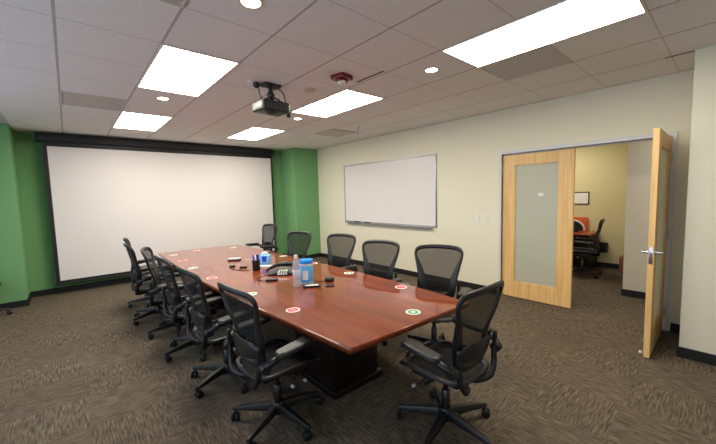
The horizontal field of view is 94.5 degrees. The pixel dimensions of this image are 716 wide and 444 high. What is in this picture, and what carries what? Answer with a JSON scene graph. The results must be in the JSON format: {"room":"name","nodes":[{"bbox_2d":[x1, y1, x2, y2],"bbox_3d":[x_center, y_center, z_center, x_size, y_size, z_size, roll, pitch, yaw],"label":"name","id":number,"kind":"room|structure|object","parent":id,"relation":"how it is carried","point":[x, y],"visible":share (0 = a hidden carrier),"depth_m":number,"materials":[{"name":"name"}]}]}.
{"room":"conference room","nodes":[
{"label":"conference room","id":0,"kind":"room"},
{"bbox_2d":[0,123,29,303],"bbox_3d":[-6.087,-0.035,4.845,1.600,2.832,0.600,-6,6,-41],"label":"wall","id":1,"kind":"structure","parent":0,"point":[14,276],"depth_m":5.10,"materials":[{"name":"green paint"}]},
{"bbox_2d":[13,130,283,291],"bbox_3d":[-4.248,-0.301,6.941,7.450,2.920,0.150,-6,6,-41],"label":"wall","id":2,"kind":"structure","parent":0,"point":[28,152],"depth_m":5.72,"materials":[{"name":"green paint"}]},
{"bbox_2d":[34,132,275,285],"bbox_3d":[-3.783,-0.345,7.074,4.310,2.617,0.260,-6,6,-41],"label":"projection screen","id":3,"kind":"object","parent":2,"relation":"attached to","point":[162,197],"visible":0.84,"depth_m":6.55,"materials":[{"name":"white fabric"}]},
{"bbox_2d":[0,253,320,308],"bbox_3d":[-3.921,1.123,6.739,7.168,0.100,0.712,-6,6,-41],"label":"baseboard","id":4,"kind":"structure","parent":2,"relation":"attached to","point":[126,279],"depth_m":6.00,"materials":[{"name":"black rubber"}]},
{"bbox_2d":[280,148,320,254],"bbox_3d":[-1.520,-0.472,8.758,0.700,2.820,0.700,-6,6,-41],"label":"wall","id":5,"kind":"structure","parent":0,"point":[299,166],"depth_m":8.49,"materials":[{"name":"green paint"}]},
{"bbox_2d":[0,257,715,443],"bbox_3d":[0.537,1.333,4.112,10.800,0.120,10.950,-6,6,-41],"label":"floor","id":6,"kind":"structure","parent":0,"point":[76,368],"depth_m":2.79,"materials":[{"name":"carpet"}]},
{"bbox_2d":[0,282,12,314],"bbox_3d":[-5.383,0.850,4.634,0.694,1.064,0.689,-4,6,-32],"label":"office chair","id":7,"kind":"object","parent":6,"relation":"on","point":[9,312],"visible":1,"depth_m":4.83,"materials":[{"name":"grey plastic"}]},
{"bbox_2d":[123,238,159,308],"bbox_3d":[-3.231,0.752,5.134,0.644,1.064,0.700,-5,6,-35],"label":"office chair","id":8,"kind":"object","parent":6,"relation":"on","point":[125,240],"visible":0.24,"depth_m":5.05,"materials":[{"name":"grey plastic"}]},
{"bbox_2d":[123,243,170,325],"bbox_3d":[-2.764,0.790,4.546,0.682,1.062,0.691,-6,6,-41],"label":"office chair","id":9,"kind":"object","parent":6,"relation":"on","point":[141,287],"visible":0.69,"depth_m":4.36,"materials":[{"name":"grey plastic"}]},
{"bbox_2d":[140,247,193,339],"bbox_3d":[-2.216,0.816,4.053,0.676,1.062,0.691,-4,5,-25],"label":"office chair","id":10,"kind":"object","parent":6,"relation":"on","point":[155,284],"visible":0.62,"depth_m":3.94,"materials":[{"name":"grey plastic"}]},
{"bbox_2d":[154,255,224,361],"bbox_3d":[-1.743,0.847,3.528,0.661,1.062,0.691,-6,6,-43],"label":"office chair","id":11,"kind":"object","parent":6,"relation":"on","point":[176,312],"visible":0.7,"depth_m":3.32,"materials":[{"name":"grey plastic"}]},
{"bbox_2d":[177,266,247,398],"bbox_3d":[-1.179,0.880,2.947,0.678,1.062,0.691,-6,7,-44],"label":"office chair","id":12,"kind":"object","parent":6,"relation":"on","point":[207,331],"visible":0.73,"depth_m":2.75,"materials":[{"name":"grey plastic"}]},
{"bbox_2d":[246,224,277,252],"bbox_3d":[-1.984,0.593,6.684,0.691,1.062,0.669,3,6,41],"label":"office chair","id":13,"kind":"object","parent":6,"relation":"on","point":[269,231],"visible":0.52,"depth_m":6.85,"materials":[{"name":"black fabric"}]},
{"bbox_2d":[217,282,323,443],"bbox_3d":[-0.584,0.911,2.379,0.691,1.062,0.682,3,7,45],"label":"office chair","id":14,"kind":"object","parent":6,"relation":"on","point":[258,360],"visible":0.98,"depth_m":2.22,"materials":[{"name":"black"}]},
{"bbox_2d":[287,231,310,258],"bbox_3d":[-1.062,0.699,5.107,0.691,1.062,0.671,2,6,33],"label":"office chair","id":15,"kind":"object","parent":6,"relation":"on","point":[298,242],"visible":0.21,"depth_m":5.30,"materials":[{"name":"black fabric"}]},
{"bbox_2d":[158,245,458,399],"bbox_3d":[-1.190,0.946,4.118,1.427,0.740,4.930,-6,6,-41],"label":"conference table","id":16,"kind":"object","parent":6,"relation":"on","point":[347,320],"visible":0.7,"depth_m":2.79,"materials":[{"name":"brown wood"}]},
{"bbox_2d":[228,257,240,260],"bbox_3d":[-1.754,0.528,4.698,0.170,0.028,0.120,-2,5,-11],"label":"hub","id":17,"kind":"object","parent":16,"relation":"on","point":[235,258],"visible":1,"depth_m":4.65,"materials":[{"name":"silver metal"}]},
{"bbox_2d":[252,259,259,270],"bbox_3d":[-1.234,0.521,4.009,0.094,0.127,0.094,-6,6,-41],"label":"pen cup","id":18,"kind":"object","parent":16,"relation":"on","point":[255,264],"visible":0.98,"depth_m":3.97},
{"bbox_2d":[259,251,270,264],"bbox_3d":[-1.210,0.472,4.319,0.120,0.173,0.120,-2,5,-3],"label":"tissue box","id":19,"kind":"object","parent":16,"relation":"on","point":[265,258],"visible":0.94,"depth_m":4.26,"materials":[{"name":"blue cardboard"}]},
{"bbox_2d":[257,275,277,281],"bbox_3d":[-0.987,0.605,3.550,0.179,0.022,0.312,-5,6,-33],"label":"card reader","id":20,"kind":"object","parent":16,"relation":"on","point":[269,279],"visible":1,"depth_m":3.46,"materials":[{"name":"black plastic"}]},
{"bbox_2d":[260,265,276,267],"bbox_3d":[-1.162,0.559,4.167,0.300,0.022,0.070,-1,5,3],"label":"paper stack","id":21,"kind":"object","parent":16,"relation":"on","point":[261,266],"visible":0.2,"depth_m":4.13,"materials":[{"name":"white paper"}]},
{"bbox_2d":[266,261,299,274],"bbox_3d":[-0.849,0.525,3.869,0.485,0.121,0.382,-2,5,-1],"label":"phone","id":22,"kind":"object","parent":16,"relation":"on","point":[285,268],"visible":0.9,"depth_m":3.79,"materials":[{"name":"grey plastic"}]},
{"bbox_2d":[286,307,299,312],"bbox_3d":[-0.506,0.683,2.572,0.112,0.001,0.112,-4,6,-32],"label":"sticker","id":23,"kind":"object","parent":16,"relation":"on","point":[294,309],"visible":1,"depth_m":2.58,"materials":[{"name":"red paper"}]},
{"bbox_2d":[293,255,299,277],"bbox_3d":[-0.605,0.476,3.245,0.074,0.310,0.074,-6,6,-41],"label":"water bottle","id":24,"kind":"object","parent":16,"relation":"on","point":[296,272],"visible":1,"depth_m":3.22,"materials":[{"name":"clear plastic"}]},
{"bbox_2d":[293,269,299,277],"bbox_3d":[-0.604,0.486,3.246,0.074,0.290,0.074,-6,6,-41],"label":"label","id":25,"kind":"object","parent":24,"relation":"on","point":[296,272],"depth_m":3.22,"materials":[{"name":"paper"}]},
{"bbox_2d":[299,258,313,284],"bbox_3d":[-0.521,0.498,3.350,0.138,0.245,0.138,-6,6,-41],"label":"wipes canister","id":26,"kind":"object","parent":16,"relation":"on","point":[306,264],"visible":1,"depth_m":3.29,"materials":[{"name":"blue plastic"}]},
{"bbox_2d":[303,284,319,287],"bbox_3d":[-0.450,0.621,3.204,0.170,0.020,0.055,-2,5,-11],"label":"remote control","id":27,"kind":"object","parent":16,"relation":"on","point":[313,285],"visible":1,"depth_m":3.19,"materials":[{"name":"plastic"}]},
{"bbox_2d":[313,277,333,281],"bbox_3d":[-0.382,0.593,3.437,0.271,0.034,0.100,-1,5,10],"label":"pod","id":28,"kind":"object","parent":16,"relation":"on","point":[327,279],"visible":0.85,"depth_m":3.39,"materials":[{"name":"black plastic"}]},
{"bbox_2d":[395,285,406,288],"bbox_3d":[0.407,0.614,3.127,0.112,0.001,0.112,-5,6,-37],"label":"sticker","id":29,"kind":"object","parent":16,"relation":"on","point":[398,286],"visible":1,"depth_m":3.13,"materials":[{"name":"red paper"}]},
{"bbox_2d":[405,309,420,314],"bbox_3d":[0.409,0.669,2.460,0.112,0.001,0.112,-4,5,-27],"label":"sticker","id":30,"kind":"object","parent":16,"relation":"on","point":[410,311],"visible":1,"depth_m":2.46,"materials":[{"name":"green paper"}]},
{"bbox_2d":[316,233,357,271],"bbox_3d":[-0.358,0.723,4.594,0.698,1.062,0.661,2,6,34],"label":"office chair","id":31,"kind":"object","parent":6,"relation":"on","point":[340,246],"visible":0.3,"depth_m":4.76,"materials":[{"name":"black fabric"}]},
{"bbox_2d":[362,240,402,345],"bbox_3d":[0.135,0.774,3.803,0.713,1.064,0.689,2,6,33],"label":"office chair","id":32,"kind":"object","parent":6,"relation":"on","point":[380,257],"visible":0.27,"depth_m":3.99,"materials":[{"name":"black fabric"}]},
{"bbox_2d":[403,244,470,357],"bbox_3d":[0.773,0.797,3.333,0.698,1.062,0.661,1,5,24],"label":"office chair","id":33,"kind":"object","parent":6,"relation":"on","point":[438,265],"visible":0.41,"depth_m":3.49,"materials":[{"name":"black fabric"}]},
{"bbox_2d":[397,280,503,443],"bbox_3d":[0.616,0.891,2.236,0.705,1.064,0.655,-5,6,-40],"label":"office chair","id":34,"kind":"object","parent":6,"relation":"on","point":[457,364],"visible":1,"depth_m":2.10,"materials":[{"name":"grey plastic"}]},
{"bbox_2d":[573,217,596,267],"bbox_3d":[4.218,0.412,7.173,0.700,1.020,1.520,-6,6,-41],"label":"office desk","id":35,"kind":"object","parent":6,"relation":"on","point":[591,262],"visible":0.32,"depth_m":6.82,"materials":[{"name":"brown wood"}]},
{"bbox_2d":[574,220,584,231],"bbox_3d":[4.422,0.073,6.839,0.458,0.259,0.160,1,5,31],"label":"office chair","id":36,"kind":"object","parent":35,"relation":"on","point":[578,226],"visible":0.44,"depth_m":6.76,"materials":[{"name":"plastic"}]},
{"bbox_2d":[572,219,604,278],"bbox_3d":[4.216,0.468,6.231,0.682,1.062,0.691,2,6,35],"label":"office chair","id":37,"kind":"object","parent":6,"relation":"on","point":[581,252],"visible":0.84,"depth_m":6.15,"materials":[{"name":"grey plastic"}]},
{"bbox_2d":[619,255,623,272],"bbox_3d":[5.210,0.817,6.323,0.300,0.302,0.300,-6,6,-41],"label":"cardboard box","id":38,"kind":"object","parent":6,"relation":"on","point":[621,258],"visible":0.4,"depth_m":6.31,"materials":[{"name":"brown cardboard"}]},
{"bbox_2d":[0,0,715,150],"bbox_3d":[-0.750,-1.467,2.817,7.180,0.100,10.550,-6,6,-41],"label":"ceiling","id":39,"kind":"structure","parent":0,"point":[104,48],"depth_m":2.95,"materials":[{"name":"tile"}]},
{"bbox_2d":[60,91,127,111],"bbox_3d":[-3.188,-1.446,3.994,0.612,0.008,0.628,-6,6,-41],"label":"ceiling vent","id":40,"kind":"object","parent":39,"relation":"in","point":[66,98],"visible":1,"depth_m":3.97,"materials":[{"name":"grey metal"}]},
{"bbox_2d":[112,111,172,130],"bbox_3d":[-3.348,-1.534,5.102,0.612,0.008,1.256,-6,6,-41],"label":"recessed light","id":41,"kind":"object","parent":39,"relation":"in","point":[125,120],"visible":0.98,"depth_m":5.03,"materials":[{"name":"white plastic"}]},
{"bbox_2d":[155,96,169,100],"bbox_3d":[-2.314,-1.464,3.923,0.156,0.007,0.156,-6,6,-41],"label":"recessed light","id":42,"kind":"object","parent":39,"relation":"in","point":[157,97],"visible":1,"depth_m":3.92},
{"bbox_2d":[158,0,187,7],"bbox_3d":[-1.119,-1.306,1.635,0.612,0.008,0.628,-6,6,-41],"label":"ceiling vent","id":43,"kind":"object","parent":39,"relation":"in","point":[179,3],"visible":1,"depth_m":2.02,"materials":[{"name":"grey metal"}]},
{"bbox_2d":[166,0,183,4],"bbox_3d":[-1.119,-1.308,1.635,0.584,0.004,0.600,-6,6,-41],"label":"grille","id":44,"kind":"object","parent":43,"relation":"attached to","point":[173,2],"depth_m":2.01,"materials":[{"name":"grey metal"}]},
{"bbox_2d":[136,43,239,96],"bbox_3d":[-1.694,-1.421,3.215,0.612,0.008,1.256,-6,6,-41],"label":"recessed light","id":45,"kind":"object","parent":39,"relation":"in","point":[172,69],"visible":1,"depth_m":3.10,"materials":[{"name":"white plastic"}]},
{"bbox_2d":[237,0,263,9],"bbox_3d":[-0.659,-1.352,2.036,0.156,0.007,0.156,-6,6,-41],"label":"recessed light","id":46,"kind":"object","parent":39,"relation":"in","point":[248,4],"visible":1,"depth_m":2.05,"materials":[{"name":"white glass"}]},
{"bbox_2d":[247,80,259,87],"bbox_3d":[-1.092,-1.430,3.444,0.126,0.060,0.104,-6,6,-41],"label":"outlet","id":47,"kind":"object","parent":39,"relation":"attached to","point":[255,83],"visible":0.99,"depth_m":3.43,"materials":[{"name":"white plastic"}]},
{"bbox_2d":[227,127,284,140],"bbox_3d":[-1.968,-1.669,6.305,0.612,0.008,1.256,-6,6,-41],"label":"recessed light","id":48,"kind":"object","parent":39,"relation":"in","point":[253,133],"visible":1,"depth_m":6.25,"materials":[{"name":"white plastic"}]},
{"bbox_2d":[252,82,290,117],"bbox_3d":[-0.920,-1.317,3.609,0.284,0.322,0.419,3,7,45],"label":"projector","id":49,"kind":"object","parent":39,"relation":"attached to","point":[266,106],"visible":0.98,"depth_m":3.51,"materials":[{"name":"grey plastic"}]},
{"bbox_2d":[267,100,286,109],"bbox_3d":[-0.852,-1.229,3.486,0.007,0.060,0.230,3,7,45],"label":"vent","id":50,"kind":"object","parent":49,"relation":"attached to","point":[271,104],"depth_m":3.48,"materials":[{"name":"grey plastic"}]},
{"bbox_2d":[303,88,314,91],"bbox_3d":[-0.555,-1.494,3.751,0.140,0.010,0.140,-6,6,-41],"label":"ceiling speaker","id":51,"kind":"object","parent":39,"relation":"attached to","point":[304,89],"visible":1,"depth_m":3.74},
{"bbox_2d":[315,129,357,136],"bbox_3d":[-0.427,-1.715,6.399,0.612,0.012,0.628,-6,6,-41],"label":"ceiling vent","id":52,"kind":"object","parent":39,"relation":"in","point":[332,132],"visible":0.97,"depth_m":6.35,"materials":[{"name":"beige metal"}]},
{"bbox_2d":[291,89,383,117],"bbox_3d":[-0.313,-1.557,4.418,0.612,0.008,1.256,-6,6,-41],"label":"recessed light","id":53,"kind":"object","parent":39,"relation":"in","point":[347,99],"visible":0.95,"depth_m":4.34,"materials":[{"name":"white plastic"}]},
{"bbox_2d":[331,72,352,83],"bbox_3d":[-0.164,-1.436,3.339,0.170,0.079,0.170,2,6,37],"label":"fire alarm","id":54,"kind":"object","parent":39,"relation":"attached to","point":[342,77],"visible":1,"depth_m":3.30,"materials":[{"name":"red plastic"}]},
{"bbox_2d":[357,71,383,81],"bbox_3d":[0.120,-1.496,3.385,0.020,0.022,0.400,-6,6,-41],"label":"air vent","id":55,"kind":"structure","parent":39,"relation":"attached to","point":[381,71],"depth_m":3.37,"materials":[{"name":"black metal"}]},
{"bbox_2d":[424,67,439,72],"bbox_3d":[0.721,-1.487,3.239,0.156,0.007,0.156,-6,6,-41],"label":"recessed light","id":56,"kind":"object","parent":39,"relation":"in","point":[429,69],"visible":1,"depth_m":3.22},
{"bbox_2d":[478,45,572,80],"bbox_3d":[1.595,-1.504,3.168,0.612,0.008,0.628,-6,6,-41],"label":"ceiling vent","id":57,"kind":"object","parent":39,"relation":"in","point":[546,57],"visible":0.99,"depth_m":3.15,"materials":[{"name":"grey metal"}]},
{"bbox_2d":[440,0,648,67],"bbox_3d":[1.342,-1.444,2.532,0.612,0.008,1.256,-6,6,-41],"label":"recessed light","id":58,"kind":"object","parent":39,"relation":"in","point":[565,19],"visible":1,"depth_m":2.46,"materials":[{"name":"white plastic"}]},
{"bbox_2d":[317,70,693,330],"bbox_3d":[1.031,-0.401,6.473,0.130,2.920,7.800,-6,6,-41],"label":"wall","id":59,"kind":"structure","parent":0,"point":[467,150],"depth_m":5.22,"materials":[{"name":"beige paint"}]},
{"bbox_2d":[344,154,436,228],"bbox_3d":[0.518,-0.603,6.870,0.090,1.334,2.614,-6,6,-41],"label":"whiteboard","id":60,"kind":"object","parent":59,"relation":"attached to","point":[402,191],"visible":1,"depth_m":6.67,"materials":[{"name":"plastic"}]},
{"bbox_2d":[346,222,430,228],"bbox_3d":[0.532,0.052,6.928,0.090,0.020,2.460,-6,6,-41],"label":"marker tray","id":61,"kind":"object","parent":60,"relation":"on","point":[379,223],"depth_m":6.59,"materials":[{"name":"metal"}]},
{"bbox_2d":[501,148,575,307],"bbox_3d":[2.539,0.085,4.753,0.061,2.133,0.956,-6,6,-41],"label":"door","id":62,"kind":"structure","parent":59,"relation":"in","point":[539,187],"depth_m":4.71,"materials":[{"name":"brown wood"}]},
{"bbox_2d":[498,131,677,330],"bbox_3d":[2.870,0.076,4.416,0.180,2.212,1.951,-6,6,-41],"label":"trim","id":63,"kind":"structure","parent":59,"relation":"attached to","point":[674,134],"depth_m":3.84,"materials":[{"name":"grey paint"}]},
{"bbox_2d":[639,128,673,357],"bbox_3d":[3.051,0.186,3.358,0.968,2.133,0.170,-6,6,-42],"label":"door","id":64,"kind":"structure","parent":59,"relation":"in","point":[662,159],"depth_m":3.16,"materials":[{"name":"brown wood"}]},
{"bbox_2d":[508,143,627,263],"bbox_3d":[4.877,-0.493,6.978,0.150,2.820,5.100,-6,6,-41],"label":"wall","id":65,"kind":"structure","parent":0,"point":[600,171],"depth_m":6.71,"materials":[{"name":"yellow paint"}]},
{"bbox_2d":[574,192,588,203],"bbox_3d":[4.702,-0.509,7.049,0.018,0.260,0.380,-6,6,-41],"label":"picture frame","id":66,"kind":"object","parent":65,"relation":"attached to","point":[580,197],"visible":0.6,"depth_m":7.01,"materials":[{"name":"white paper"}]},
{"bbox_2d":[597,242,607,261],"bbox_3d":[4.980,0.662,6.807,0.090,0.499,0.244,-6,6,-41],"label":"wall outlet","id":67,"kind":"object","parent":65,"relation":"attached to","point":[603,245],"visible":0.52,"depth_m":6.72,"materials":[{"name":"black plastic"}]},
{"bbox_2d":[622,140,652,291],"bbox_3d":[5.922,-0.288,4.162,2.000,2.820,3.675,-6,6,-41],"label":"wall","id":68,"kind":"structure","parent":0,"point":[639,166],"depth_m":4.80,"materials":[{"name":"white paint"}]},
{"bbox_2d":[573,259,645,298],"bbox_3d":[4.824,0.991,5.556,2.012,0.100,7.100,-6,6,-41],"label":"baseboard","id":69,"kind":"structure","parent":68,"relation":"attached to","point":[624,292],"depth_m":4.98,"materials":[{"name":"black rubber"}]},
{"bbox_2d":[679,45,715,354],"bbox_3d":[4.293,-0.086,2.229,0.830,2.820,2.900,-6,6,-41],"label":"wall","id":70,"kind":"structure","parent":0,"point":[698,301],"depth_m":2.97,"materials":[{"name":"beige paint"}]},
{"bbox_2d":[321,253,715,365],"bbox_3d":[1.990,1.119,4.900,0.712,0.100,9.838,-6,6,-41],"label":"baseboard","id":71,"kind":"structure","parent":70,"relation":"attached to","point":[707,358],"depth_m":3.16,"materials":[{"name":"black rubber"}]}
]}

